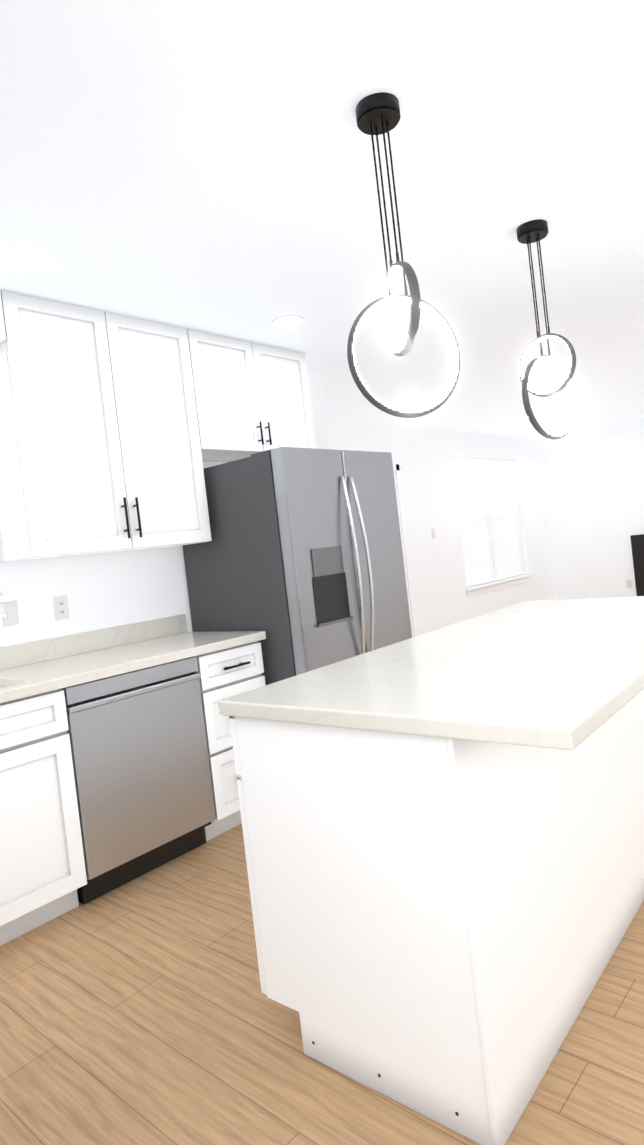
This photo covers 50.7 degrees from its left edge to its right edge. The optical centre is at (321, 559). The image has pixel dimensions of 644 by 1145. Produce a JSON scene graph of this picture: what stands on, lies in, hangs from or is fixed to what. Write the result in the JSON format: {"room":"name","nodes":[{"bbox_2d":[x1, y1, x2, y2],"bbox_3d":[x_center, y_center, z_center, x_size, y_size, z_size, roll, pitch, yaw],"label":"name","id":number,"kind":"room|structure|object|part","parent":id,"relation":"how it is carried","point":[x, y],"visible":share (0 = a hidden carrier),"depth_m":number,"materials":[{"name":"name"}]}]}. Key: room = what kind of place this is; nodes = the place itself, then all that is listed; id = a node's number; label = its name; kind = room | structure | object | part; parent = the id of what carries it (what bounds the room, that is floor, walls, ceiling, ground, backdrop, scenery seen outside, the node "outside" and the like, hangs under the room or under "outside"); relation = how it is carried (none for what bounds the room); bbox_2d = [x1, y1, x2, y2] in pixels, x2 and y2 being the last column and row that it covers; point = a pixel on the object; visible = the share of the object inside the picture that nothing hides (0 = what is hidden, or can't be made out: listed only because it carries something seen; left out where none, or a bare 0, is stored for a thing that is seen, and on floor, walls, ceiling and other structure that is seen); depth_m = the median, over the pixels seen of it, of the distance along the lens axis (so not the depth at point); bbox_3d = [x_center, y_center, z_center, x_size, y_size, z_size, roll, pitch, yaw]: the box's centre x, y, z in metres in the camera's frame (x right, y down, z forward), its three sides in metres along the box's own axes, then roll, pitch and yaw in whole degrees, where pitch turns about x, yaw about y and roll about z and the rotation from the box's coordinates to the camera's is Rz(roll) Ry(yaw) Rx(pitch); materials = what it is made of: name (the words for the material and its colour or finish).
{"room":"kitchen","nodes":[
{"label":"kitchen","id":0,"kind":"room"},
{"bbox_2d":[0,292,5,342],"bbox_3d":[-1.773,-0.966,2.580,0.349,0.209,0.966,-6,1,41],"label":"wall","id":1,"kind":"structure","parent":0,"point":[2,333],"depth_m":2.82,"materials":[{"name":"white paint"}]},
{"bbox_2d":[0,374,316,646],"bbox_3d":[-1.580,0.167,3.010,0.100,2.520,4.850,-6,1,41],"label":"wall","id":2,"kind":"structure","parent":0,"point":[105,590],"depth_m":3.43,"materials":[{"name":"white paint"}]},
{"bbox_2d":[0,579,12,617],"bbox_3d":[-1.849,-0.266,2.748,0.190,1.150,1.000,-6,1,41],"label":"kitchen window","id":3,"kind":"structure","parent":2,"relation":"in","point":[6,598],"depth_m":3.06,"materials":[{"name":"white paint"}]},
{"bbox_2d":[3,600,19,626],"bbox_3d":[-1.419,0.244,3.098,0.009,0.115,0.072,-6,1,41],"label":"outlet","id":4,"kind":"object","parent":2,"relation":"attached to","point":[10,607],"depth_m":3.10,"materials":[{"name":"white plastic"}]},
{"bbox_2d":[53,595,69,620],"bbox_3d":[-1.257,0.232,3.282,0.008,0.115,0.072,-6,1,41],"label":"outlet","id":5,"kind":"object","parent":2,"relation":"attached to","point":[61,609],"depth_m":3.28,"materials":[{"name":"white plastic"}]},
{"bbox_2d":[0,614,186,669],"bbox_3d":[-1.722,0.480,2.721,0.020,0.100,2.915,-6,1,41],"label":"backsplash","id":6,"kind":"structure","parent":2,"relation":"attached to","point":[20,654],"depth_m":3.35,"materials":[{"name":"beige stone"}]},
{"bbox_2d":[0,290,211,561],"bbox_3d":[-1.085,-0.597,3.310,0.350,1.116,0.960,-6,1,41],"label":"upper cabinet","id":7,"kind":"object","parent":2,"relation":"attached to","point":[117,431],"depth_m":3.11,"materials":[{"name":"white paint"}]},
{"bbox_2d":[192,330,315,461],"bbox_3d":[-0.498,-0.919,4.007,0.350,0.631,0.907,-6,1,41],"label":"upper cabinet","id":8,"kind":"object","parent":2,"relation":"attached to","point":[255,397],"depth_m":3.85,"materials":[{"name":"white paint"}]},
{"bbox_2d":[309,375,325,448],"bbox_3d":[-0.327,-0.010,5.195,1.100,2.520,0.100,-6,1,41],"label":"wall","id":9,"kind":"structure","parent":0,"point":[317,412],"depth_m":4.81,"materials":[{"name":"white paint"}]},
{"bbox_2d":[0,824,643,1144],"bbox_3d":[2.010,1.038,4.135,5.830,0.060,11.100,-6,1,41],"label":"floor","id":10,"kind":"structure","parent":0,"point":[143,1009],"depth_m":1.82,"materials":[{"name":"brown wood"}]},
{"bbox_2d":[0,698,86,945],"bbox_3d":[-1.481,0.990,2.474,0.630,0.880,0.940,-6,1,41],"label":"base cabinet","id":11,"kind":"object","parent":10,"relation":"on","point":[43,878],"depth_m":2.51,"materials":[{"name":"white paint"}]},
{"bbox_2d":[0,630,265,713],"bbox_3d":[-1.407,0.519,2.430,0.871,0.040,2.943,-6,1,41],"label":"countertop","id":12,"kind":"structure","parent":11,"relation":"on","point":[37,683],"depth_m":2.95,"materials":[{"name":"beige stone"}]},
{"bbox_2d":[62,656,215,903],"bbox_3d":[-0.947,0.920,3.053,0.614,0.872,0.634,-6,1,41],"label":"dishwasher","id":13,"kind":"object","parent":10,"relation":"on","point":[141,769],"visible":0.67,"depth_m":2.83,"materials":[{"name":"grey metal"}]},
{"bbox_2d":[194,650,265,841],"bbox_3d":[-0.620,0.876,3.455,0.630,0.880,0.396,-6,1,41],"label":"base cabinet","id":14,"kind":"object","parent":10,"relation":"on","point":[229,677],"depth_m":3.18,"materials":[{"name":"white paint"}]},
{"bbox_2d":[182,447,411,684],"bbox_3d":[-0.084,0.343,3.857,0.920,1.805,0.915,-6,1,41],"label":"refrigerator","id":15,"kind":"object","parent":10,"relation":"on","point":[298,559],"visible":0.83,"depth_m":3.49,"materials":[{"name":"grey metal"}]},
{"bbox_3d":[0.022,0.313,3.453,0.081,1.753,0.450,-6,1,41],"label":"door","id":16,"kind":"part","parent":15,"relation":"part of","materials":[{"name":"silver metal"}]},
{"bbox_3d":[0.030,0.007,3.429,0.008,0.140,0.230,-6,1,41],"label":"dispenser panel","id":17,"kind":"part","parent":15,"relation":"part of","materials":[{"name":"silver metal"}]},
{"bbox_3d":[0.324,0.273,3.796,0.081,1.753,0.455,-6,1,41],"label":"door","id":18,"kind":"part","parent":15,"relation":"part of","materials":[{"name":"silver metal"}]},
{"bbox_2d":[230,692,643,1144],"bbox_3d":[0.648,0.748,2.373,0.716,0.880,1.918,-6,1,40],"label":"kitchen island","id":19,"kind":"object","parent":10,"relation":"on","point":[443,832],"depth_m":1.60,"materials":[{"name":"white paint"}]},
{"bbox_2d":[218,596,643,751],"bbox_3d":[0.735,0.276,2.320,0.951,0.040,2.060,-6,1,40],"label":"island countertop","id":20,"kind":"structure","parent":19,"relation":"on","point":[540,675],"depth_m":1.75,"materials":[{"name":"beige stone"}]},
{"bbox_2d":[630,534,643,595],"bbox_3d":[4.700,0.128,8.630,1.520,1.000,0.470,-6,1,41],"label":"fireplace","id":21,"kind":"object","parent":10,"relation":"on","point":[637,544],"visible":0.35,"depth_m":9.22,"materials":[{"name":"black"}]},
{"bbox_2d":[0,0,643,440],"bbox_3d":[1.716,-1.535,4.095,5.830,0.080,11.100,-6,1,41],"label":"ceiling","id":22,"kind":"structure","parent":0,"point":[206,166],"depth_m":2.29,"materials":[{"name":"white paint"}]},
{"bbox_2d":[272,315,302,326],"bbox_3d":[-0.181,-1.266,3.613,0.166,0.007,0.166,-6,1,41],"label":"recessed light","id":23,"kind":"object","parent":22,"relation":"in","point":[288,320],"visible":1,"depth_m":3.60,"materials":[{"name":"white paint"}]},
{"bbox_2d":[347,92,459,417],"bbox_3d":[0.206,-0.844,1.933,0.216,0.883,0.309,-6,1,41],"label":"light","id":24,"kind":"object","parent":22,"relation":"hanging from","point":[377,114],"visible":1,"depth_m":1.92,"materials":[{"name":"black metal"}]},
{"bbox_2d":[516,219,576,439],"bbox_3d":[0.918,-0.939,2.820,0.253,0.883,0.344,-6,1,41],"label":"light","id":25,"kind":"object","parent":22,"relation":"hanging from","point":[530,232],"visible":1,"depth_m":2.80,"materials":[{"name":"black metal"}]},
{"bbox_2d":[323,418,555,637],"bbox_3d":[1.321,-0.239,7.829,0.100,2.520,6.050,-6,1,41],"label":"wall","id":26,"kind":"structure","parent":0,"point":[422,458],"depth_m":7.88,"materials":[{"name":"white paint"}]},
{"bbox_2d":[393,464,417,636],"bbox_3d":[0.662,0.061,6.966,0.016,2.100,0.840,-6,1,41],"label":"door frame","id":27,"kind":"structure","parent":26,"relation":"attached to","point":[396,468],"depth_m":7.24,"materials":[{"name":"white paint"}]},
{"bbox_2d":[431,528,435,538],"bbox_3d":[1.261,-0.298,7.687,0.005,0.115,0.070,-6,1,41],"label":"light switch","id":28,"kind":"object","parent":26,"relation":"attached to","point":[432,529],"depth_m":7.68,"materials":[{"name":"white plastic"}]},
{"bbox_2d":[453,458,533,596],"bbox_3d":[2.185,-0.514,8.828,0.185,1.780,1.930,-6,1,41],"label":"living room window","id":29,"kind":"structure","parent":26,"relation":"in","point":[490,524],"depth_m":8.79,"materials":[{"name":"white glass"}]},
{"bbox_2d":[539,420,643,599],"bbox_3d":[5.476,-0.720,8.234,5.830,2.520,0.100,-6,1,41],"label":"wall","id":30,"kind":"structure","parent":0,"point":[593,481],"depth_m":9.60,"materials":[{"name":"white paint"}]},
{"bbox_2d":[626,580,631,587],"bbox_3d":[4.235,0.335,9.374,0.070,0.110,0.005,-6,1,41],"label":"outlet","id":31,"kind":"object","parent":30,"relation":"attached to","point":[629,582],"depth_m":9.37,"materials":[{"name":"white plastic"}]}
]}

